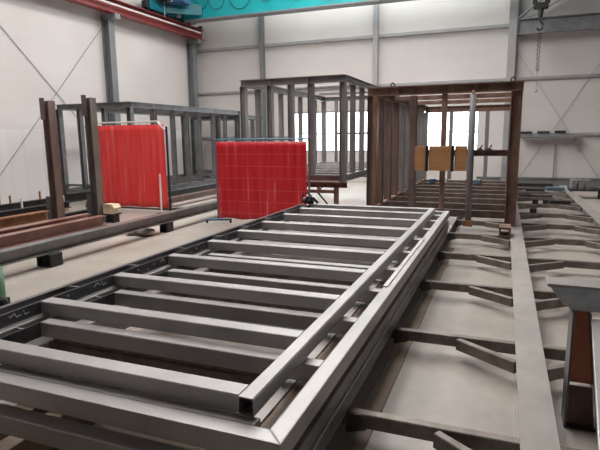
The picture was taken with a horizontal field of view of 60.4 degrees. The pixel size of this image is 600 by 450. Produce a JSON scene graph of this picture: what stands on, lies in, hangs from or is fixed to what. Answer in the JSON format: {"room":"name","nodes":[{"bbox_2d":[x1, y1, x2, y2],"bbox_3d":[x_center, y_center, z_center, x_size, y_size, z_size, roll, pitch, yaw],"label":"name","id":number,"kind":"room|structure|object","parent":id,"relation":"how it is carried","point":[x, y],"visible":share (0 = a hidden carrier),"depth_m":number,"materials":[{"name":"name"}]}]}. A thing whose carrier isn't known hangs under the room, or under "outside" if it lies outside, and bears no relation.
{"room":"metal fabrication workshop","nodes":[
{"label":"metal fabrication workshop","id":0,"kind":"room"},
{"bbox_2d":[0,0,192,203],"bbox_3d":[-11.338,-4.681,9.143,0.200,10.400,34.000,3,10,21],"label":"wall","id":1,"kind":"structure","parent":0,"point":[152,67],"depth_m":17.45,"materials":[{"name":"white paint"}]},
{"bbox_2d":[0,25,84,126],"bbox_3d":[-8.170,-4.537,16.959,0.020,4.814,5.014,3,10,21],"label":"rod","id":2,"kind":"object","parent":1,"relation":"attached to","point":[0,25],"visible":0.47,"depth_m":16.28,"materials":[{"name":"grey paint"}]},
{"bbox_2d":[0,181,599,449],"bbox_3d":[0.686,1.198,5.391,26.100,0.200,34.600,3,10,21],"label":"floor","id":3,"kind":"structure","parent":0,"point":[442,384],"depth_m":5.86,"materials":[{"name":"concrete"}]},
{"bbox_2d":[0,266,10,305],"bbox_3d":[-2.622,0.831,4.566,0.460,0.880,0.310,3,10,21],"label":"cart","id":4,"kind":"object","parent":3,"relation":"on","point":[4,300],"visible":0.27,"depth_m":4.58,"materials":[{"name":"green paint"}]},
{"bbox_2d":[0,266,5,296],"bbox_3d":[-2.737,0.757,4.648,0.180,0.760,0.177,3,10,21],"label":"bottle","id":5,"kind":"object","parent":4,"relation":"on","point":[2,282],"depth_m":4.60,"materials":[{"name":"green paint"}]},
{"bbox_2d":[0,377,94,440],"bbox_3d":[-2.022,1.408,3.125,0.160,0.215,2.000,3,10,21],"label":"bearer","id":6,"kind":"object","parent":3,"relation":"on","point":[2,436],"visible":0.02,"depth_m":3.50,"materials":[{"name":"grey metal"}]},
{"bbox_2d":[36,252,62,267],"bbox_3d":[-4.025,0.547,8.297,0.296,0.210,0.240,3,10,21],"label":"block","id":7,"kind":"object","parent":3,"relation":"on","point":[55,259],"visible":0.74,"depth_m":8.24,"materials":[{"name":"black metal"}]},
{"bbox_2d":[39,98,64,218],"bbox_3d":[-5.711,-1.424,11.893,0.320,2.920,0.280,3,10,21],"label":"steel post","id":8,"kind":"object","parent":3,"relation":"on","point":[54,202],"visible":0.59,"depth_m":11.84,"materials":[{"name":"metal"}]},
{"bbox_2d":[0,383,121,449],"bbox_3d":[-1.775,1.422,3.029,0.130,0.215,2.000,3,10,21],"label":"bearer","id":9,"kind":"object","parent":3,"relation":"on","point":[10,442],"visible":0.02,"depth_m":3.15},
{"bbox_2d":[65,209,87,216],"bbox_3d":[-5.639,-0.306,13.507,0.160,0.170,1.550,3,10,21],"label":"steel beam","id":10,"kind":"structure","parent":3,"relation":"on","point":[85,210],"depth_m":13.24,"materials":[{"name":"metal"}]},
{"bbox_2d":[81,95,104,221],"bbox_3d":[-4.953,-1.554,12.332,0.320,3.010,0.280,3,10,21],"label":"steel post","id":11,"kind":"object","parent":3,"relation":"on","point":[95,201],"visible":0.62,"depth_m":12.28,"materials":[{"name":"grey metal"}]},
{"bbox_2d":[101,13,120,125],"bbox_3d":[-6.895,-4.503,19.402,0.650,6.480,0.360,3,10,21],"label":"steel column","id":12,"kind":"structure","parent":3,"relation":"on","point":[107,21],"depth_m":19.15,"materials":[{"name":"grey metal"}]},
{"bbox_2d":[0,28,101,174],"bbox_3d":[-8.128,-4.189,17.004,0.020,5.314,5.014,3,10,21],"label":"rod","id":13,"kind":"object","parent":12,"relation":"attached to","point":[101,28],"visible":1,"depth_m":17.02,"materials":[{"name":"grey paint"}]},
{"bbox_2d":[102,213,121,222],"bbox_3d":[-4.564,-0.177,12.534,0.340,0.220,0.290,3,10,21],"label":"block","id":14,"kind":"object","parent":3,"relation":"on","point":[113,218],"visible":0.81,"depth_m":12.47,"materials":[{"name":"black metal"}]},
{"bbox_2d":[103,203,120,213],"bbox_3d":[-4.552,-0.400,12.449,0.340,0.246,0.294,3,10,21],"label":"cardboard box","id":15,"kind":"object","parent":14,"relation":"on","point":[109,208],"visible":1,"depth_m":12.39,"materials":[{"name":"beige cardboard"}]},
{"bbox_2d":[98,121,175,212],"bbox_3d":[-4.675,-1.616,14.283,2.500,2.456,0.800,3,10,21],"label":"curtain","id":16,"kind":"object","parent":3,"relation":"on","point":[132,157],"visible":0.94,"depth_m":14.17,"materials":[{"name":"red plastic"}]},
{"bbox_2d":[63,176,211,202],"bbox_3d":[-5.856,-1.556,20.517,0.200,0.270,8.950,3,10,21],"label":"support beam","id":17,"kind":"structure","parent":3,"relation":"on","point":[75,197],"depth_m":16.85,"materials":[{"name":"metal"}]},
{"bbox_2d":[56,101,240,194],"bbox_3d":[-4.991,-2.834,18.857,2.870,2.790,6.900,3,10,21],"label":"steel frame","id":18,"kind":"object","parent":17,"relation":"on","point":[185,180],"visible":0.64,"depth_m":17.40,"materials":[{"name":"grey metal"}]},
{"bbox_2d":[127,228,154,234],"bbox_3d":[-3.324,0.120,10.863,0.697,0.150,0.470,3,10,21],"label":"rag","id":19,"kind":"object","parent":3,"relation":"on","point":[148,231],"visible":0.62,"depth_m":10.65,"materials":[{"name":"grey fabric"}]},
{"bbox_2d":[157,174,162,213],"bbox_3d":[-3.736,-0.836,13.824,0.200,1.062,0.153,3,10,21],"label":"pipe","id":20,"kind":"object","parent":3,"relation":"on","point":[159,174],"visible":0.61,"depth_m":13.82,"materials":[{"name":"white metal"}]},
{"bbox_2d":[160,222,173,232],"bbox_3d":[-2.894,0.038,11.193,0.186,0.210,0.240,3,10,21],"label":"block","id":21,"kind":"object","parent":3,"relation":"on","point":[167,227],"visible":0.72,"depth_m":11.13,"materials":[{"name":"black rubber"}]},
{"bbox_2d":[94,393,282,449],"bbox_3d":[-0.910,1.511,3.028,1.430,0.020,3.000,3,10,21],"label":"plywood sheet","id":22,"kind":"object","parent":3,"relation":"on","point":[170,442],"visible":0.02,"depth_m":3.50,"materials":[{"name":"grey metal"}]},
{"bbox_2d":[168,184,215,196],"bbox_3d":[-3.361,-1.419,19.547,0.200,0.270,8.950,3,10,21],"label":"support beam","id":23,"kind":"structure","parent":3,"relation":"on","point":[212,186],"depth_m":18.30,"materials":[{"name":"metal"}]},
{"bbox_2d":[191,115,263,176],"bbox_3d":[-3.194,-3.497,23.014,2.600,2.650,1.850,3,10,21],"label":"steel frame","id":24,"kind":"object","parent":23,"relation":"on","point":[251,118],"visible":0.29,"depth_m":22.56,"materials":[{"name":"grey metal"}]},
{"bbox_2d":[186,39,201,173],"bbox_3d":[-4.887,-5.392,24.445,0.650,6.480,0.360,3,10,21],"label":"steel column","id":25,"kind":"structure","parent":3,"relation":"on","point":[191,43],"depth_m":24.19,"materials":[{"name":"grey metal"}]},
{"bbox_2d":[65,0,204,40],"bbox_3d":[-8.238,-7.343,15.047,0.330,0.620,19.950,3,10,21],"label":"rail","id":26,"kind":"object","parent":25,"relation":"on","point":[126,11],"visible":0.96,"depth_m":20.23,"materials":[{"name":"metal"}]},
{"bbox_2d":[141,0,413,24],"bbox_3d":[5.826,-8.508,17.417,24.620,0.950,3.460,3,10,21],"label":"crane","id":27,"kind":"object","parent":26,"relation":"on","point":[191,12],"visible":0.98,"depth_m":21.09,"materials":[{"name":"teal paint"}]},
{"bbox_2d":[532,0,549,30],"bbox_3d":[8.044,-7.300,17.216,0.540,1.615,0.200,3,10,21],"label":"hook","id":28,"kind":"object","parent":27,"relation":"hanging from","point":[540,6],"visible":1,"depth_m":17.18,"materials":[{"name":"metal"}]},
{"bbox_2d":[534,32,541,92],"bbox_3d":[8.075,-5.510,17.519,0.120,1.975,0.114,-7,11,-32],"label":"chain","id":29,"kind":"object","parent":28,"relation":"hanging from","point":[537,69],"visible":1,"depth_m":17.50,"materials":[{"name":"metal"}]},
{"bbox_2d":[206,138,309,222],"bbox_3d":[-0.864,-0.959,11.660,2.898,1.969,0.267,3,10,21],"label":"curtain","id":30,"kind":"object","parent":3,"relation":"on","point":[255,180],"visible":0.93,"depth_m":11.63,"materials":[{"name":"red plastic"}]},
{"bbox_2d":[258,16,266,141],"bbox_3d":[-1.692,-7.178,23.197,0.360,10.350,0.360,3,10,21],"label":"steel column","id":31,"kind":"structure","parent":3,"relation":"on","point":[260,19],"depth_m":23.15,"materials":[{"name":"grey metal"}]},
{"bbox_2d":[307,181,347,203],"bbox_3d":[-0.152,-0.708,13.405,2.850,0.870,0.140,3,10,21],"label":"trestle","id":32,"kind":"object","parent":3,"relation":"on","point":[336,185],"visible":0.35,"depth_m":12.99,"materials":[{"name":"metal"}]},
{"bbox_2d":[239,74,384,182],"bbox_3d":[0.968,-2.894,15.896,2.820,2.570,6.550,3,10,21],"label":"steel frame","id":33,"kind":"object","parent":32,"relation":"on","point":[342,171],"visible":0.59,"depth_m":13.28,"materials":[{"name":"grey metal"}]},
{"bbox_2d":[373,4,378,85],"bbox_3d":[3.131,-6.914,21.323,0.360,10.350,0.360,3,10,21],"label":"steel column","id":34,"kind":"structure","parent":3,"relation":"on","point":[376,7],"depth_m":21.16,"materials":[{"name":"grey metal"}]},
{"bbox_2d":[348,247,453,449],"bbox_3d":[1.258,1.053,5.574,0.098,0.012,8.000,3,10,21],"label":"bar","id":35,"kind":"object","parent":3,"relation":"on","point":[360,440],"visible":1,"depth_m":4.43,"materials":[{"name":"grey metal"}]},
{"bbox_2d":[366,77,523,226],"bbox_3d":[4.199,-1.949,13.859,2.955,3.061,7.850,3,10,21],"label":"steel frame","id":36,"kind":"object","parent":3,"relation":"on","point":[391,155],"visible":0.91,"depth_m":11.52,"materials":[{"name":"metal"}]},
{"bbox_2d":[415,146,425,170],"bbox_3d":[2.418,-1.341,10.362,0.200,0.485,0.080,3,10,21],"label":"plywood board","id":37,"kind":"object","parent":36,"relation":"attached to","point":[420,151],"visible":0.86,"depth_m":10.32,"materials":[{"name":"brown wood"}]},
{"bbox_2d":[425,146,428,170],"bbox_3d":[2.547,-1.333,10.323,0.050,0.500,0.160,3,10,21],"label":"clamp","id":38,"kind":"object","parent":36,"relation":"attached to","point":[427,147],"visible":0.98,"depth_m":10.26,"materials":[{"name":"black metal"}]},
{"bbox_2d":[428,146,450,170],"bbox_3d":[2.772,-1.321,10.225,0.420,0.485,0.080,3,10,21],"label":"plywood board","id":39,"kind":"object","parent":36,"relation":"attached to","point":[439,156],"visible":1,"depth_m":10.19,"materials":[{"name":"brown wood"}]},
{"bbox_2d":[451,146,454,171],"bbox_3d":[3.006,-1.308,10.145,0.050,0.500,0.160,3,10,21],"label":"clamp","id":40,"kind":"object","parent":36,"relation":"attached to","point":[453,147],"visible":1,"depth_m":10.07,"materials":[{"name":"black metal"}]},
{"bbox_2d":[454,146,466,170],"bbox_3d":[3.142,-1.301,10.081,0.225,0.485,0.080,3,10,21],"label":"plywood board","id":41,"kind":"object","parent":36,"relation":"attached to","point":[460,163],"visible":1,"depth_m":10.04,"materials":[{"name":"brown wood"}]},
{"bbox_2d":[324,185,599,449],"bbox_3d":[4.375,0.160,9.956,3.140,0.220,19.000,3,10,21],"label":"steel frame","id":42,"kind":"object","parent":3,"relation":"on","point":[536,426],"depth_m":4.62,"materials":[{"name":"metal"}]},
{"bbox_2d":[22,230,447,449],"bbox_3d":[0.217,0.634,6.498,2.470,0.110,7.130,3,10,21],"label":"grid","id":43,"kind":"object","parent":42,"relation":"on","point":[327,435],"visible":0.03,"depth_m":4.51,"materials":[{"name":"grey metal"}]},
{"bbox_2d":[463,90,476,226],"bbox_3d":[3.298,-1.270,9.970,0.180,2.619,0.180,3,10,21],"label":"pipe","id":44,"kind":"object","parent":42,"relation":"on","point":[467,222],"visible":1,"depth_m":9.93,"materials":[{"name":"grey metal"}]},
{"bbox_2d":[499,224,510,236],"bbox_3d":[3.653,0.095,9.196,0.200,0.170,0.400,3,10,21],"label":"stub","id":45,"kind":"object","parent":42,"relation":"on","point":[501,226],"visible":1,"depth_m":9.05,"materials":[{"name":"brown metal"}]},
{"bbox_2d":[530,208,536,212],"bbox_3d":[5.410,-0.340,11.970,0.140,0.100,0.110,3,10,21],"label":"block","id":46,"kind":"object","parent":42,"relation":"on","point":[532,210],"visible":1,"depth_m":11.92,"materials":[{"name":"metal"}]},
{"bbox_2d":[517,183,550,186],"bbox_3d":[8.038,-1.377,17.814,1.100,0.110,0.080,3,10,21],"label":"steel offcut","id":47,"kind":"object","parent":42,"relation":"on","point":[519,184],"visible":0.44,"depth_m":17.80,"materials":[{"name":"metal"}]},
{"bbox_2d":[518,194,552,196],"bbox_3d":[6.835,-0.848,14.987,0.900,0.050,0.086,3,10,21],"label":"steel offcut","id":48,"kind":"object","parent":42,"relation":"on","point":[518,194],"visible":1,"depth_m":14.95,"materials":[{"name":"metal"}]},
{"bbox_2d":[526,188,544,190],"bbox_3d":[7.503,-1.119,16.461,0.550,0.070,0.125,3,10,21],"label":"steel offcut","id":49,"kind":"object","parent":42,"relation":"on","point":[527,189],"visible":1,"depth_m":16.41,"materials":[{"name":"metal"}]},
{"bbox_2d":[546,186,564,190],"bbox_3d":[8.116,-1.154,16.416,0.520,0.100,0.400,3,10,21],"label":"bundle","id":50,"kind":"object","parent":42,"relation":"on","point":[548,188],"visible":1,"depth_m":16.27,"materials":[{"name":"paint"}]},
{"bbox_2d":[549,200,570,204],"bbox_3d":[6.713,-0.583,13.327,0.500,0.090,0.068,3,10,21],"label":"steel offcut","id":51,"kind":"object","parent":42,"relation":"on","point":[550,201],"visible":1,"depth_m":13.30,"materials":[{"name":"metal"}]},
{"bbox_2d":[501,0,518,180],"bbox_3d":[7.981,-6.647,19.439,0.360,10.350,0.360,3,10,21],"label":"steel column","id":52,"kind":"structure","parent":3,"relation":"on","point":[513,17],"depth_m":19.38,"materials":[{"name":"grey metal"}]},
{"bbox_2d":[528,0,559,17],"bbox_3d":[9.572,-8.242,18.568,3.078,1.703,0.060,3,10,21],"label":"rod","id":53,"kind":"object","parent":52,"relation":"attached to","point":[557,0],"visible":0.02,"depth_m":18.84,"materials":[{"name":"grey metal"}]},
{"bbox_2d":[517,51,597,176],"bbox_3d":[9.646,-4.173,19.332,3.064,4.759,0.016,3,10,21],"label":"rod","id":54,"kind":"object","parent":52,"relation":"attached to","point":[517,51],"visible":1,"depth_m":19.34,"materials":[{"name":"grey metal"}]},
{"bbox_2d":[518,12,599,34],"bbox_3d":[9.504,-7.234,18.522,3.080,0.540,0.260,3,10,21],"label":"beam","id":55,"kind":"structure","parent":52,"relation":"attached to","point":[583,21],"depth_m":18.55,"materials":[{"name":"grey metal"}]},
{"bbox_2d":[519,0,542,17],"bbox_3d":[9.393,-8.607,18.194,2.992,2.256,0.070,3,10,21],"label":"rod","id":56,"kind":"object","parent":55,"relation":"on","point":[529,9],"visible":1,"depth_m":18.75,"materials":[{"name":"grey paint"}]},
{"bbox_2d":[561,308,596,432],"bbox_3d":[2.349,1.001,3.385,1.072,0.828,0.200,3,10,21],"label":"trestle","id":57,"kind":"object","parent":3,"relation":"on","point":[578,408],"visible":0.8,"depth_m":3.54,"materials":[{"name":"metal"}]},
{"bbox_2d":[545,276,599,312],"bbox_3d":[2.325,0.498,3.375,1.302,0.169,0.205,3,10,21],"label":"beam","id":58,"kind":"structure","parent":57,"relation":"on","point":[576,294],"depth_m":3.46,"materials":[{"name":"metal"}]},
{"bbox_2d":[567,187,599,196],"bbox_3d":[8.941,-1.000,16.169,0.950,0.300,0.700,3,10,21],"label":"table","id":59,"kind":"object","parent":3,"relation":"on","point":[592,189],"visible":0.6,"depth_m":15.93,"materials":[{"name":"metal"}]},
{"bbox_2d":[570,179,576,188],"bbox_3d":[8.593,-1.300,16.227,0.130,0.280,0.550,3,10,21],"label":"channel offcut","id":60,"kind":"object","parent":59,"relation":"on","point":[571,180],"visible":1,"depth_m":16.10,"materials":[{"name":"grey metal"}]},
{"bbox_2d":[576,179,583,188],"bbox_3d":[8.770,-1.290,16.158,0.130,0.280,0.550,3,10,21],"label":"channel offcut","id":61,"kind":"object","parent":59,"relation":"on","point":[578,180],"visible":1,"depth_m":16.02,"materials":[{"name":"grey paint"}]},
{"bbox_2d":[583,179,590,188],"bbox_3d":[8.956,-1.280,16.086,0.130,0.280,0.550,3,10,21],"label":"channel offcut","id":62,"kind":"object","parent":59,"relation":"on","point":[585,180],"visible":1,"depth_m":15.99,"materials":[{"name":"grey metal"}]},
{"bbox_2d":[591,319,599,449],"bbox_3d":[1.579,1.149,2.659,0.210,0.800,1.791,5,11,29],"label":"rail","id":63,"kind":"object","parent":3,"relation":"on","point":[595,324],"visible":1,"depth_m":2.70,"materials":[{"name":"metal"}]},
{"bbox_3d":[-7.619,0.805,7.102,0.246,0.190,0.240,3,10,21],"label":"block","id":64,"kind":"object","parent":3,"relation":"on","visible":0},
{"bbox_2d":[0,210,50,228],"bbox_3d":[-6.764,0.223,9.222,0.200,0.220,5.500,3,10,21],"label":"steel beam","id":65,"kind":"structure","parent":64,"relation":"on","point":[38,216],"depth_m":11.14,"materials":[{"name":"brown metal"}]},
{"bbox_3d":[-0.959,-0.818,16.052,0.246,0.210,0.240,3,10,21],"label":"block","id":66,"kind":"object","parent":3,"relation":"on","visible":0},
{"bbox_2d":[0,200,216,265],"bbox_3d":[-3.006,-0.116,10.883,0.200,0.200,13.400,3,10,21],"label":"steel beam","id":67,"kind":"structure","parent":66,"relation":"on","point":[19,253],"depth_m":9.18,"materials":[{"name":"grey metal"}]},
{"bbox_3d":[-4.237,0.132,10.763,0.246,0.200,0.240,3,10,21],"label":"block","id":68,"kind":"object","parent":3,"relation":"on","visible":0},
{"bbox_2d":[0,215,106,249],"bbox_3d":[-5.280,0.391,8.115,0.200,0.210,6.100,3,10,21],"label":"steel beam","id":69,"kind":"structure","parent":68,"relation":"on","point":[12,239],"depth_m":9.58,"materials":[{"name":"brown metal"}]},
{"bbox_3d":[-3.811,-0.554,14.944,0.240,0.130,0.120,3,10,21],"label":"block","id":70,"kind":"object","parent":3,"relation":"on","visible":0},
{"bbox_2d":[168,188,216,203],"bbox_3d":[-2.937,-1.089,17.119,0.180,0.170,5.400,3,10,21],"label":"steel beam","id":71,"kind":"structure","parent":70,"relation":"on","point":[179,198],"depth_m":16.02,"materials":[{"name":"grey metal"}]},
{"bbox_3d":[-8.931,0.569,8.891,0.240,0.080,0.120,3,10,21],"label":"block","id":72,"kind":"object","parent":3,"relation":"on","visible":0},
{"bbox_2d":[0,201,71,216],"bbox_3d":[-7.819,-0.051,11.665,0.160,0.180,6.700,3,10,21],"label":"steel beam","id":73,"kind":"structure","parent":72,"relation":"on","point":[11,212],"depth_m":13.42,"materials":[{"name":"metal"}]},
{"bbox_3d":[-9.902,0.443,9.692,0.240,0.080,0.120,3,10,21],"label":"block","id":74,"kind":"object","parent":3,"relation":"on","visible":0},
{"bbox_2d":[0,198,45,210],"bbox_3d":[-8.717,-0.209,12.650,0.160,0.180,6.900,3,10,21],"label":"steel beam","id":75,"kind":"structure","parent":74,"relation":"on","point":[16,205],"depth_m":14.72,"materials":[{"name":"metal"}]},
{"bbox_2d":[193,0,599,181],"bbox_3d":[6.867,-6.786,20.174,25.500,10.400,0.200,3,10,21],"label":"wall","id":76,"kind":"structure","parent":0,"point":[473,54],"depth_m":20.55,"materials":[{"name":"white metal"}]},
{"bbox_2d":[202,110,478,151],"bbox_3d":[1.054,-4.126,22.870,13.000,1.780,0.200,3,10,21],"label":"window","id":77,"kind":"structure","parent":76,"relation":"in","point":[356,110],"depth_m":22.56,"materials":[{"name":"grey paint"}]},
{"bbox_2d":[196,24,508,52],"bbox_3d":[1.450,-7.883,21.974,14.000,0.120,0.100,3,10,21],"label":"wall rail","id":78,"kind":"object","parent":76,"relation":"attached to","point":[498,25],"visible":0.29,"depth_m":21.49,"materials":[{"name":"metal"}]},
{"bbox_2d":[198,73,599,94],"bbox_3d":[4.265,-5.788,21.222,20.000,0.100,0.100,3,10,21],"label":"wall rail","id":79,"kind":"object","parent":76,"relation":"attached to","point":[578,75],"visible":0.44,"depth_m":20.30,"materials":[{"name":"metal"}]},
{"bbox_2d":[476,176,599,186],"bbox_3d":[12.921,-1.472,18.536,12.500,0.340,0.100,3,10,21],"label":"baseboard","id":80,"kind":"structure","parent":76,"relation":"attached to","point":[595,182],"depth_m":19.77,"materials":[{"name":"grey paint"}]},
{"bbox_2d":[522,136,581,177],"bbox_3d":[9.449,-2.558,19.482,2.000,1.560,0.350,3,10,21],"label":"wall shelf","id":81,"kind":"object","parent":76,"relation":"attached to","point":[575,137],"visible":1,"depth_m":19.22,"materials":[{"name":"grey metal"}]},
{"bbox_2d":[522,136,581,137],"bbox_3d":[9.436,-3.295,19.346,2.000,0.060,0.330,3,10,21],"label":"tray","id":82,"kind":"object","parent":81,"relation":"on","point":[532,136],"depth_m":19.16,"materials":[{"name":"grey paint"}]},
{"bbox_2d":[519,63,599,176],"bbox_3d":[9.824,-4.072,19.322,2.714,4.578,0.016,3,10,21],"label":"rod","id":83,"kind":"object","parent":76,"relation":"attached to","point":[599,63],"visible":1,"depth_m":19.33,"materials":[{"name":"grey metal"}]},
{"bbox_2d":[520,133,599,135],"bbox_3d":[10.849,-3.357,19.019,5.900,0.100,0.120,3,10,21],"label":"wall rail","id":84,"kind":"object","parent":76,"relation":"attached to","point":[522,134],"visible":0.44,"depth_m":19.42,"materials":[{"name":"grey metal"}]},
{"bbox_3d":[-6.574,0.925,6.270,0.246,0.210,0.240,3,10,21],"label":"block","id":85,"kind":"object","parent":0,"visible":0},
{"bbox_2d":[0,213,90,234],"bbox_3d":[-5.700,0.335,8.436,0.190,0.200,6.000,3,10,21],"label":"steel beam","id":86,"kind":"structure","parent":85,"relation":"on","point":[84,215],"depth_m":10.04,"materials":[{"name":"brown metal"}]},
{"bbox_3d":[-0.192,0.529,5.816,1.790,0.053,0.035,3,10,21],"label":"strip","id":87,"kind":"object","parent":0,"visible":0},
{"bbox_2d":[0,211,449,449],"bbox_3d":[0.125,0.357,6.301,2.552,0.115,7.670,3,10,21],"label":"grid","id":88,"kind":"object","parent":87,"relation":"on","point":[181,422],"visible":0.61,"depth_m":3.40,"materials":[{"name":"grey metal"}]},
{"bbox_2d":[0,203,434,417],"bbox_3d":[-0.165,0.301,5.981,2.458,0.100,7.550,3,10,21],"label":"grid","id":89,"kind":"object","parent":88,"relation":"on","point":[247,400],"visible":0.98,"depth_m":4.18,"materials":[{"name":"grey metal"}]},
{"bbox_2d":[302,192,317,203],"bbox_3d":[0.195,-0.511,9.702,0.309,0.235,0.157,-1,10,0],"label":"clamps","id":90,"kind":"object","parent":89,"relation":"on","point":[309,199],"visible":1,"depth_m":9.68,"materials":[{"name":"black metal"}]},
{"bbox_2d":[383,239,423,286],"bbox_3d":[1.197,0.374,5.751,0.043,0.012,2.300,3,10,21],"label":"bar","id":91,"kind":"object","parent":88,"relation":"on","point":[414,249],"visible":1,"depth_m":5.42,"materials":[{"name":"metal"}]},
{"bbox_3d":[0.144,0.615,6.197,2.250,0.030,0.070,3,10,21],"label":"strip","id":92,"kind":"object","parent":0,"visible":0},
{"bbox_2d":[0,220,448,449],"bbox_3d":[0.157,0.506,6.254,2.460,0.165,7.680,3,10,21],"label":"steel frame","id":93,"kind":"object","parent":92,"relation":"on","point":[52,431],"depth_m":3.43,"materials":[{"name":"grey metal"}]},
{"bbox_2d":[236,236,418,423],"bbox_3d":[0.832,0.568,5.631,0.175,0.014,6.450,3,10,21],"label":"bar","id":94,"kind":"object","parent":93,"relation":"on","point":[286,387],"visible":0.09,"depth_m":3.26,"materials":[{"name":"metal"}]},
{"bbox_2d":[261,237,422,429],"bbox_3d":[0.955,0.575,5.583,0.062,0.014,6.450,3,10,21],"label":"bar","id":95,"kind":"object","parent":93,"relation":"on","point":[296,389],"visible":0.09,"depth_m":3.17,"materials":[{"name":"grey metal"}]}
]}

